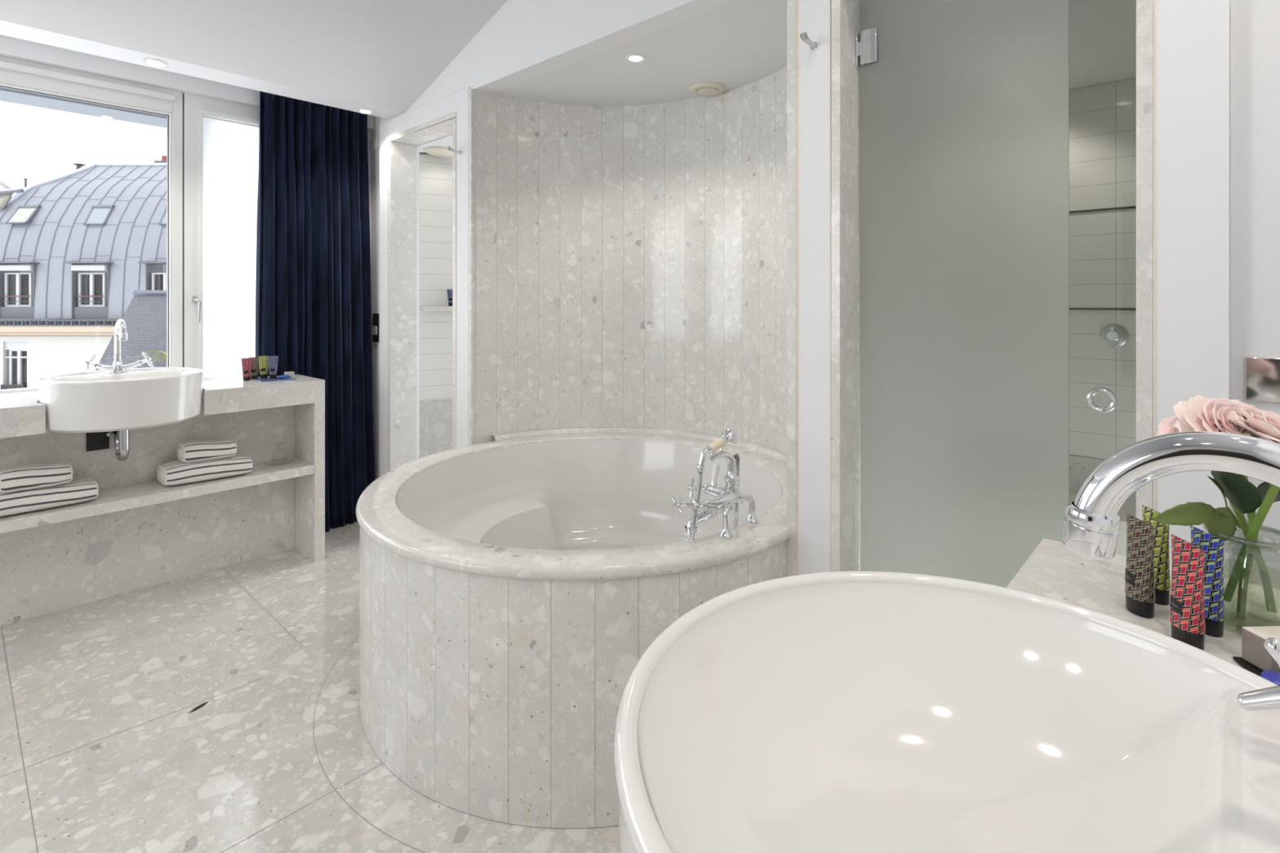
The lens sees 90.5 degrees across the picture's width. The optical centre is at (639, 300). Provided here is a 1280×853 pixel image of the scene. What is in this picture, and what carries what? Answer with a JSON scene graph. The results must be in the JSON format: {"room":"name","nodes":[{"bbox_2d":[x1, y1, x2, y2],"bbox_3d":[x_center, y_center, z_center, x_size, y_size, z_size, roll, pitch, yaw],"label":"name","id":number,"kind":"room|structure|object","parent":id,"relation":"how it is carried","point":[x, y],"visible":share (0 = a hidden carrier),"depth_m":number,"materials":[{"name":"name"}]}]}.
{"room":"bathroom","nodes":[
{"label":"bathroom","id":0,"kind":"room"},
{"bbox_2d":[0,34,373,247],"bbox_3d":[-3.076,0.070,2.416,0.200,2.460,4.200,0,0,43],"label":"wall","id":1,"kind":"structure","parent":0,"point":[10,46],"depth_m":3.00,"materials":[{"name":"white paint"}]},
{"bbox_2d":[0,55,184,394],"bbox_3d":[-3.252,-0.302,2.172,0.090,1.491,2.803,0,0,43],"label":"window","id":2,"kind":"structure","parent":1,"relation":"in","point":[15,73],"depth_m":3.13,"materials":[{"name":"white paint"}]},
{"bbox_2d":[0,87,166,128],"bbox_3d":[-3.366,-1.018,2.410,0.220,0.165,7.000,0,0,43],"label":"roller blind","id":3,"kind":"object","parent":2,"relation":"attached to","point":[6,95],"depth_m":3.08,"materials":[{"name":"white fabric"}]},
{"bbox_2d":[182,93,259,368],"bbox_3d":[-2.103,-0.302,3.404,0.119,1.491,0.567,0,0,43],"label":"window","id":4,"kind":"structure","parent":1,"relation":"in","point":[193,103],"depth_m":3.22,"materials":[{"name":"white paint"}]},
{"bbox_2d":[200,106,259,378],"bbox_3d":[-2.074,-0.292,3.402,0.040,1.385,0.473,0,0,43],"label":"roller blind","id":5,"kind":"object","parent":4,"relation":"attached to","point":[228,151],"visible":0.55,"depth_m":3.31,"materials":[{"name":"fabric"}]},
{"bbox_3d":[-3.562,0.600,2.589,0.750,0.080,7.000,0,0,43],"label":"trim","id":6,"kind":"structure","parent":1,"relation":"attached to","visible":0},
{"bbox_2d":[139,351,166,362],"bbox_3d":[-2.611,0.416,3.588,0.190,0.286,0.356,0,0,43],"label":"potted plant","id":7,"kind":"object","parent":6,"relation":"on","point":[165,353],"visible":0.17,"depth_m":3.52,"materials":[{"name":"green plant"}]},
{"bbox_2d":[0,521,620,852],"bbox_3d":[-1.052,1.340,1.575,4.520,0.080,5.700,0,0,43],"label":"floor","id":8,"kind":"structure","parent":0,"point":[216,710],"depth_m":1.91,"materials":[{"name":"stone"}]},
{"bbox_2d":[0,374,324,626],"bbox_3d":[-2.850,0.849,2.195,0.518,0.900,3.181,0,0,43],"label":"vanity unit","id":9,"kind":"object","parent":8,"relation":"on","point":[139,531],"visible":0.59,"depth_m":2.88,"materials":[{"name":"stone"}]},
{"bbox_2d":[0,477,98,516],"bbox_3d":[-2.380,0.772,2.512,0.202,0.090,0.356,0,0,43],"label":"towel","id":10,"kind":"object","parent":9,"relation":"on","point":[80,490],"visible":0.89,"depth_m":2.47,"materials":[{"name":"white fabric"}]},
{"bbox_2d":[0,462,72,493],"bbox_3d":[-2.378,0.688,2.497,0.151,0.089,0.218,0,0,43],"label":"towel","id":11,"kind":"object","parent":10,"relation":"on","point":[23,477],"visible":1,"depth_m":2.45,"materials":[{"name":"white fabric"}]},
{"bbox_2d":[0,456,314,533],"bbox_3d":[-2.773,0.840,2.091,0.264,0.043,3.131,0,0,43],"label":"shelf","id":12,"kind":"object","parent":9,"relation":"attached to","point":[121,495],"depth_m":2.75,"materials":[{"name":"stone"}]},
{"bbox_2d":[0,374,324,438],"bbox_3d":[-2.850,0.454,2.195,0.518,0.110,3.181,0,0,43],"label":"countertop","id":13,"kind":"structure","parent":9,"relation":"on","point":[21,414],"depth_m":2.90,"materials":[{"name":"stone"}]},
{"bbox_2d":[37,367,204,432],"bbox_3d":[-2.176,0.410,2.689,0.544,0.200,0.544,0,0,-22],"label":"washbasin","id":14,"kind":"object","parent":13,"relation":"in","point":[92,401],"visible":0.99,"depth_m":2.50,"materials":[{"name":"white ceramic"}]},
{"bbox_2d":[85,429,129,461],"bbox_3d":[-2.258,0.593,2.703,0.197,0.186,0.130,0,0,43],"label":"trap","id":15,"kind":"object","parent":14,"relation":"attached to","point":[100,440],"visible":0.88,"depth_m":2.72,"materials":[{"name":"silver metal"}]},
{"bbox_2d":[79,319,153,373],"bbox_3d":[-2.276,0.200,2.780,0.184,0.237,0.256,0,0,43],"label":"tap","id":16,"kind":"object","parent":14,"relation":"on","point":[121,334],"visible":1,"depth_m":2.80,"materials":[{"name":"silver metal"}]},
{"bbox_2d":[241,357,252,381],"bbox_3d":[-1.961,0.343,3.166,0.028,0.112,0.040,0,0,23],"label":"toiletry tube","id":17,"kind":"object","parent":13,"relation":"on","point":[246,363],"visible":1,"depth_m":3.16,"materials":[{"name":"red plastic"}]},
{"bbox_2d":[248,356,258,379],"bbox_3d":[-1.954,0.343,3.217,0.028,0.112,0.040,0,0,23],"label":"toiletry tube","id":18,"kind":"object","parent":13,"relation":"on","point":[255,366],"visible":0.73,"depth_m":3.21,"materials":[{"name":"black plastic"}]},
{"bbox_2d":[256,377,295,382],"bbox_3d":[-1.837,0.396,3.202,0.151,0.005,0.131,0,0,-41],"label":"tray","id":19,"kind":"object","parent":13,"relation":"on","point":[261,380],"visible":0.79,"depth_m":3.18,"materials":[{"name":"blue glass"}]},
{"bbox_2d":[257,355,268,377],"bbox_3d":[-1.906,0.337,3.217,0.028,0.112,0.040,0,0,23],"label":"toiletry tube","id":20,"kind":"object","parent":19,"relation":"on","point":[263,360],"visible":1,"depth_m":3.21,"materials":[{"name":"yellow plastic"}]},
{"bbox_2d":[267,355,278,377],"bbox_3d":[-1.859,0.337,3.217,0.028,0.112,0.040,0,0,23],"label":"toiletry tube","id":21,"kind":"object","parent":19,"relation":"on","point":[273,361],"visible":1,"depth_m":3.21,"materials":[{"name":"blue plastic"}]},
{"bbox_2d":[278,374,288,378],"bbox_3d":[-1.798,0.384,3.203,0.039,0.018,0.052,0,0,43],"label":"soap","id":22,"kind":"object","parent":19,"relation":"on","point":[282,376],"visible":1,"depth_m":3.19,"materials":[{"name":"blue"}]},
{"bbox_2d":[284,371,294,377],"bbox_3d":[-1.801,0.379,3.261,0.033,0.028,0.040,0,0,43],"label":"soap box","id":23,"kind":"object","parent":19,"relation":"on","point":[291,374],"visible":0.77,"depth_m":3.25,"materials":[{"name":"beige cardboard"}]},
{"bbox_2d":[156,453,253,485],"bbox_3d":[-2.000,0.772,2.926,0.214,0.092,0.346,0,0,43],"label":"towel","id":24,"kind":"object","parent":9,"relation":"on","point":[176,472],"visible":0.91,"depth_m":2.85,"materials":[{"name":"white fabric"}]},
{"bbox_2d":[177,439,236,462],"bbox_3d":[-1.996,0.686,2.928,0.160,0.089,0.216,0,0,43],"label":"towel","id":25,"kind":"object","parent":24,"relation":"on","point":[188,451],"visible":1,"depth_m":2.88,"materials":[{"name":"white fabric"}]},
{"bbox_2d":[265,458,294,466],"bbox_3d":[-1.811,0.812,3.188,0.136,0.009,0.136,0,0,43],"label":"glass dish","id":26,"kind":"object","parent":9,"relation":"on","point":[281,464],"visible":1,"depth_m":3.16,"materials":[{"name":"clear glass"}]},
{"bbox_2d":[355,426,790,828],"bbox_3d":[-0.161,0.967,2.368,1.652,0.662,1.636,0,0,43],"label":"bathtub","id":27,"kind":"object","parent":8,"relation":"on","point":[513,587],"visible":0.84,"depth_m":1.66,"materials":[{"name":"stone"}]},
{"bbox_2d":[395,440,782,550],"bbox_3d":[-0.175,0.901,2.359,1.362,0.467,1.370,0,0,43],"label":"basin","id":28,"kind":"object","parent":27,"relation":"in","point":[522,495],"depth_m":2.86,"materials":[{"name":"white ceramic"}]},
{"bbox_2d":[671,428,758,541],"bbox_3d":[0.207,0.609,1.814,0.147,0.482,0.314,0,0,43],"label":"mixer","id":29,"kind":"object","parent":27,"relation":"on","point":[727,497],"visible":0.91,"depth_m":1.80,"materials":[{"name":"silver metal"}]},
{"bbox_2d":[1006,537,1279,669],"bbox_3d":[0.238,0.849,0.116,0.638,0.900,1.994,0,0,43],"label":"countertop","id":30,"kind":"structure","parent":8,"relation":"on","point":[1052,571],"depth_m":0.87,"materials":[{"name":"stone"}]},
{"bbox_2d":[613,571,1279,852],"bbox_3d":[0.253,0.410,0.462,0.544,0.200,0.544,0,0,32],"label":"washbasin","id":31,"kind":"object","parent":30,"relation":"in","point":[834,712],"visible":1,"depth_m":0.57,"materials":[{"name":"white ceramic"}]},
{"bbox_2d":[1062,431,1279,711],"bbox_3d":[0.365,0.200,0.384,0.184,0.237,0.256,0,0,43],"label":"tap","id":32,"kind":"object","parent":31,"relation":"on","point":[1091,522],"visible":1,"depth_m":0.41,"materials":[{"name":"silver metal"}]},
{"bbox_2d":[1124,513,1155,617],"bbox_3d":[0.640,0.340,0.813,0.031,0.118,0.043,0,0,-28],"label":"toiletry tube","id":33,"kind":"object","parent":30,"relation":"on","point":[1140,584],"visible":1,"depth_m":0.80,"materials":[{"name":"black plastic"}]},
{"bbox_2d":[1142,505,1170,604],"bbox_3d":[0.688,0.340,0.848,0.031,0.118,0.043,0,0,-28],"label":"toiletry tube","id":34,"kind":"object","parent":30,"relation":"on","point":[1161,535],"visible":0.51,"depth_m":0.83,"materials":[{"name":"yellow plastic"}]},
{"bbox_2d":[1169,533,1205,650],"bbox_3d":[0.637,0.340,0.739,0.031,0.118,0.043,0,0,-28],"label":"toiletry tube","id":35,"kind":"object","parent":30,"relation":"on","point":[1187,602],"visible":0.96,"depth_m":0.73,"materials":[{"name":"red plastic"}]},
{"bbox_2d":[1190,525,1224,637],"bbox_3d":[0.686,0.340,0.768,0.031,0.118,0.043,0,0,-28],"label":"toiletry tube","id":36,"kind":"object","parent":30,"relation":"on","point":[1213,546],"visible":0.56,"depth_m":0.75,"materials":[{"name":"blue plastic"}]},
{"bbox_2d":[1202,523,1279,629],"bbox_3d":[0.751,0.341,0.780,0.095,0.115,0.095,0,0,43],"label":"glass vase","id":37,"kind":"object","parent":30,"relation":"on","point":[1203,523],"visible":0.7,"depth_m":0.76,"materials":[{"name":"glass"}]},
{"bbox_2d":[1152,404,1276,613],"bbox_3d":[0.707,0.256,0.786,0.115,0.246,0.126,0,0,43],"label":"flower","id":38,"kind":"object","parent":37,"relation":"in","point":[1217,521],"visible":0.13,"depth_m":0.78,"materials":[{"name":"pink plant"}]},
{"bbox_2d":[1173,395,1279,619],"bbox_3d":[0.738,0.265,0.779,0.128,0.282,0.127,0,0,43],"label":"flower","id":39,"kind":"object","parent":37,"relation":"in","point":[1193,415],"visible":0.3,"depth_m":0.79,"materials":[{"name":"pink plant"}]},
{"bbox_2d":[1223,406,1279,602],"bbox_3d":[0.750,0.252,0.745,0.102,0.252,0.140,0,0,17],"label":"flower","id":40,"kind":"object","parent":37,"relation":"in","point":[1264,427],"visible":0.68,"depth_m":0.76,"materials":[{"name":"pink plant"}]},
{"bbox_2d":[1232,656,1263,676],"bbox_3d":[0.707,0.397,0.671,0.113,0.003,0.054,0,0,15],"label":"tray","id":41,"kind":"object","parent":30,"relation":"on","point":[1246,665],"visible":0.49,"depth_m":0.69,"materials":[{"name":"black plastic"}]},
{"bbox_2d":[1241,626,1279,672],"bbox_3d":[0.691,0.377,0.684,0.055,0.035,0.033,0,0,-2],"label":"carton","id":42,"kind":"object","parent":41,"relation":"on","point":[1254,651],"visible":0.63,"depth_m":0.69,"materials":[{"name":"brown cardboard"}]},
{"bbox_2d":[1260,670,1279,685],"bbox_3d":[0.655,0.390,0.653,0.024,0.010,0.031,0,0,43],"label":"soap","id":43,"kind":"object","parent":41,"relation":"on","point":[1273,677],"visible":0.78,"depth_m":0.65,"materials":[{"name":"blue"}]},
{"bbox_2d":[0,0,786,119],"bbox_3d":[-1.334,-1.395,1.268,4.520,0.830,4.865,0,0,43],"label":"ceiling","id":44,"kind":"structure","parent":0,"point":[386,54],"depth_m":2.67,"materials":[{"name":"white paint"}]},
{"bbox_2d":[141,57,166,66],"bbox_3d":[-2.034,-1.000,2.659,0.084,0.009,0.084,0,0,43],"label":"recessed light","id":45,"kind":"object","parent":44,"relation":"in","point":[154,62],"visible":1,"depth_m":2.66,"materials":[{"name":"white paint"}]},
{"bbox_2d":[356,108,373,114],"bbox_3d":[-1.449,-1.000,3.353,0.084,0.009,0.084,0,0,43],"label":"recessed light","id":46,"kind":"object","parent":44,"relation":"in","point":[363,111],"visible":1,"depth_m":3.35,"materials":[{"name":"white paint"}]},
{"bbox_2d":[625,53,645,62],"bbox_3d":[-0.018,-0.980,2.566,0.084,0.009,0.084,0,0,43],"label":"recessed light","id":47,"kind":"object","parent":44,"relation":"in","point":[633,58],"visible":1,"depth_m":2.57,"materials":[{"name":"white paint"}]},
{"bbox_2d":[688,81,726,96],"bbox_3d":[0.313,-0.970,2.932,0.172,0.020,0.172,0,0,43],"label":"ceiling vent","id":48,"kind":"object","parent":44,"relation":"in","point":[704,89],"visible":1,"depth_m":2.90,"materials":[{"name":"beige plastic"}]},
{"bbox_3d":[-2.838,-1.133,2.468,0.030,0.013,3.600,0,0,43],"label":"trim","id":49,"kind":"structure","parent":44,"relation":"attached to","visible":0},
{"bbox_2d":[255,91,375,531],"bbox_3d":[-1.806,0.086,3.586,0.114,2.421,0.629,0,0,43],"label":"curtain","id":50,"kind":"object","parent":49,"relation":"hanging from","point":[313,308],"visible":0.78,"depth_m":3.59,"materials":[{"name":"blue fabric"}]},
{"bbox_2d":[368,134,453,156],"bbox_3d":[-0.843,-0.943,3.963,1.400,0.055,1.500,0,0,43],"label":"ceiling","id":51,"kind":"structure","parent":0,"point":[446,141],"depth_m":3.75,"materials":[{"name":"white paint"}]},
{"bbox_2d":[424,146,453,156],"bbox_3d":[-1.207,-0.905,3.862,0.200,0.020,0.200,0,0,43],"label":"shower head","id":52,"kind":"object","parent":51,"relation":"in","point":[441,151],"visible":0.77,"depth_m":3.81,"materials":[{"name":"beige plastic"}]},
{"bbox_2d":[419,153,453,457],"bbox_3d":[-0.758,0.193,4.263,1.650,2.215,0.062,0,0,-26],"label":"wall","id":53,"kind":"structure","parent":0,"point":[436,172],"depth_m":3.99,"materials":[{"name":"white tile"}]},
{"bbox_2d":[422,306,453,311],"bbox_3d":[-1.009,0.050,4.059,0.720,0.030,0.108,0,0,-26],"label":"wall shelf","id":54,"kind":"object","parent":53,"relation":"attached to","point":[424,308],"visible":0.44,"depth_m":3.89,"materials":[{"name":"stone"}]},
{"bbox_2d":[446,288,453,306],"bbox_3d":[-1.181,-0.018,3.977,0.034,0.104,0.046,0,0,29],"label":"toiletry tube","id":55,"kind":"object","parent":54,"relation":"on","point":[450,291],"visible":0.67,"depth_m":3.97,"materials":[{"name":"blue plastic"}]},
{"bbox_2d":[379,0,1229,578],"bbox_3d":[0.108,-0.275,2.693,3.506,3.150,0.835,0,0,43],"label":"wall","id":56,"kind":"structure","parent":0,"point":[631,260],"depth_m":2.97,"materials":[{"name":"stone"}]},
{"bbox_2d":[387,111,456,471],"bbox_3d":[-1.081,0.199,3.320,0.694,2.202,0.157,0,0,43],"label":"trim","id":57,"kind":"structure","parent":56,"relation":"attached to","point":[402,146],"depth_m":3.51,"materials":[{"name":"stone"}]},
{"bbox_2d":[446,146,462,155],"bbox_3d":[-0.871,-0.704,2.977,0.024,0.032,0.070,0,0,43],"label":"coat hook","id":58,"kind":"object","parent":56,"relation":"attached to","point":[449,148],"visible":1,"depth_m":2.97,"materials":[{"name":"silver metal"}]},
{"bbox_2d":[467,88,475,445],"bbox_3d":[-0.778,0.160,2.961,0.031,2.280,0.039,0,0,43],"label":"trim","id":59,"kind":"structure","parent":56,"relation":"attached to","point":[471,93],"depth_m":2.94,"materials":[{"name":"paint"}]},
{"bbox_2d":[786,0,797,576],"bbox_3d":[0.449,0.160,1.835,0.033,2.280,0.039,0,0,43],"label":"trim","id":60,"kind":"structure","parent":56,"relation":"attached to","point":[792,5],"depth_m":1.82,"materials":[{"name":"stone"}]},
{"bbox_2d":[799,31,817,50],"bbox_3d":[0.465,-0.716,1.752,0.024,0.032,0.070,0,0,43],"label":"coat hook","id":61,"kind":"object","parent":56,"relation":"attached to","point":[813,46],"visible":1,"depth_m":1.75,"materials":[{"name":"silver metal"}]},
{"bbox_2d":[855,0,1117,587],"bbox_3d":[0.853,0.215,1.595,0.630,2.130,0.036,0,0,43],"label":"door","id":62,"kind":"structure","parent":56,"relation":"in","point":[964,104],"depth_m":1.62,"materials":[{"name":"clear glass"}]},
{"bbox_2d":[829,0,1155,572],"bbox_3d":[0.820,0.199,1.556,0.692,2.202,0.128,0,0,43],"label":"trim","id":63,"kind":"structure","parent":56,"relation":"attached to","point":[844,14],"depth_m":1.74,"materials":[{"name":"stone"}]},
{"bbox_2d":[370,0,1279,589],"bbox_3d":[-0.122,-0.275,2.514,4.420,3.150,0.120,0,0,43],"label":"wall","id":64,"kind":"structure","parent":0,"point":[1254,24],"depth_m":1.23,"materials":[{"name":"white paint"}]},
{"bbox_2d":[372,313,378,342],"bbox_3d":[-1.596,0.164,3.832,0.073,0.172,0.011,0,0,43],"label":"switch plate","id":65,"kind":"object","parent":64,"relation":"attached to","point":[375,316],"visible":1,"depth_m":3.82,"materials":[{"name":"black plastic"}]},
{"bbox_2d":[1244,356,1279,403],"bbox_3d":[1.208,0.152,1.206,0.086,0.086,0.009,0,0,43],"label":"socket plate","id":66,"kind":"object","parent":64,"relation":"attached to","point":[1262,375],"visible":1,"depth_m":1.22,"materials":[{"name":"white mirror"}]},
{"bbox_2d":[859,0,1136,88],"bbox_3d":[1.494,-0.910,1.961,1.150,0.079,1.430,0,0,43],"label":"ceiling","id":67,"kind":"structure","parent":0,"point":[1103,33],"depth_m":2.13,"materials":[{"name":"white paint"}]},
{"bbox_2d":[1069,76,1136,555],"bbox_3d":[1.494,0.214,1.961,1.150,2.171,1.430,0,0,43],"label":"wall","id":68,"kind":"structure","parent":0,"point":[1103,116],"depth_m":2.54,"materials":[{"name":"white tile"}]},
{"bbox_2d":[1069,205,1136,213],"bbox_3d":[1.887,-0.363,2.500,1.000,0.007,0.005,0,0,43],"label":"trim","id":69,"kind":"structure","parent":68,"relation":"attached to","point":[1134,206],"depth_m":2.53,"materials":[{"name":"grey metal"}]},
{"bbox_2d":[1069,307,1136,310],"bbox_3d":[1.887,0.034,2.500,1.000,0.007,0.005,0,0,43],"label":"trim","id":70,"kind":"structure","parent":68,"relation":"attached to","point":[1078,308],"depth_m":2.54,"materials":[{"name":"grey metal"}]},
{"bbox_2d":[1099,324,1128,346],"bbox_3d":[1.858,0.139,2.494,0.092,0.092,0.050,0,0,43],"label":"shower control","id":71,"kind":"object","parent":68,"relation":"attached to","point":[1111,335],"visible":1,"depth_m":2.49,"materials":[{"name":"silver metal"}]},
{"label":"outside","id":72,"kind":"structure","parent":0,"visible":0},
{"bbox_2d":[0,162,166,389],"bbox_3d":[-13.990,2.196,23.365,18.021,14.208,7.370,0,0,0],"label":"apartment building","id":73,"kind":"structure","parent":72,"point":[53,230],"depth_m":20.17,"materials":[{"name":"grey metal"}]},
{"bbox_2d":[0,181,10,189],"bbox_3d":[-22.069,-4.050,22.000,0.499,0.378,0.044,0,0,0],"label":"stay","id":74,"kind":"object","parent":73,"relation":"attached to","point":[3,184],"visible":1,"depth_m":21.98,"materials":[{"name":"white metal"}]},
{"bbox_2d":[0,188,24,194],"bbox_3d":[-20.760,-3.580,20.900,0.874,0.186,0.120,0,0,0],"label":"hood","id":75,"kind":"object","parent":73,"relation":"attached to","point":[21,191],"depth_m":20.86,"materials":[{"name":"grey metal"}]},
{"bbox_2d":[22,177,28,187],"bbox_3d":[-21.870,-4.187,22.600,0.144,0.364,0.144,0,0,43],"label":"roof vent","id":76,"kind":"object","parent":73,"relation":"on","point":[24,179],"visible":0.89,"depth_m":22.58,"materials":[{"name":"grey metal"}]},
{"bbox_2d":[71,163,86,169],"bbox_3d":[-19.935,-4.676,22.600,0.416,0.408,0.416,0,0,43],"label":"roof vent","id":77,"kind":"object","parent":73,"relation":"on","point":[78,166],"visible":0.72,"depth_m":22.52,"materials":[{"name":"black metal"}]},
{"bbox_2d":[154,155,166,163],"bbox_3d":[-17.240,-5.020,23.100,0.435,0.420,0.600,0,0,0],"label":"chimney","id":78,"kind":"object","parent":73,"relation":"on","point":[163,157],"visible":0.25,"depth_m":22.80,"materials":[{"name":"brown brick"}]},
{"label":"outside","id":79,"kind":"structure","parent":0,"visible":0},
{"bbox_2d":[0,264,166,319],"bbox_3d":[-27.850,2.650,28.150,12.300,13.300,7.700,0,0,0],"label":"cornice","id":80,"kind":"structure","parent":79,"point":[164,265],"depth_m":24.81,"materials":[{"name":"grey metal"}]},
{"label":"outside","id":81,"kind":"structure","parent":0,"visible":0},
{"bbox_2d":[94,289,166,370],"bbox_3d":[-7.376,1.148,13.005,9.208,2.703,7.348,0,0,43],"label":"slate roof","id":82,"kind":"structure","parent":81,"point":[144,317],"depth_m":11.38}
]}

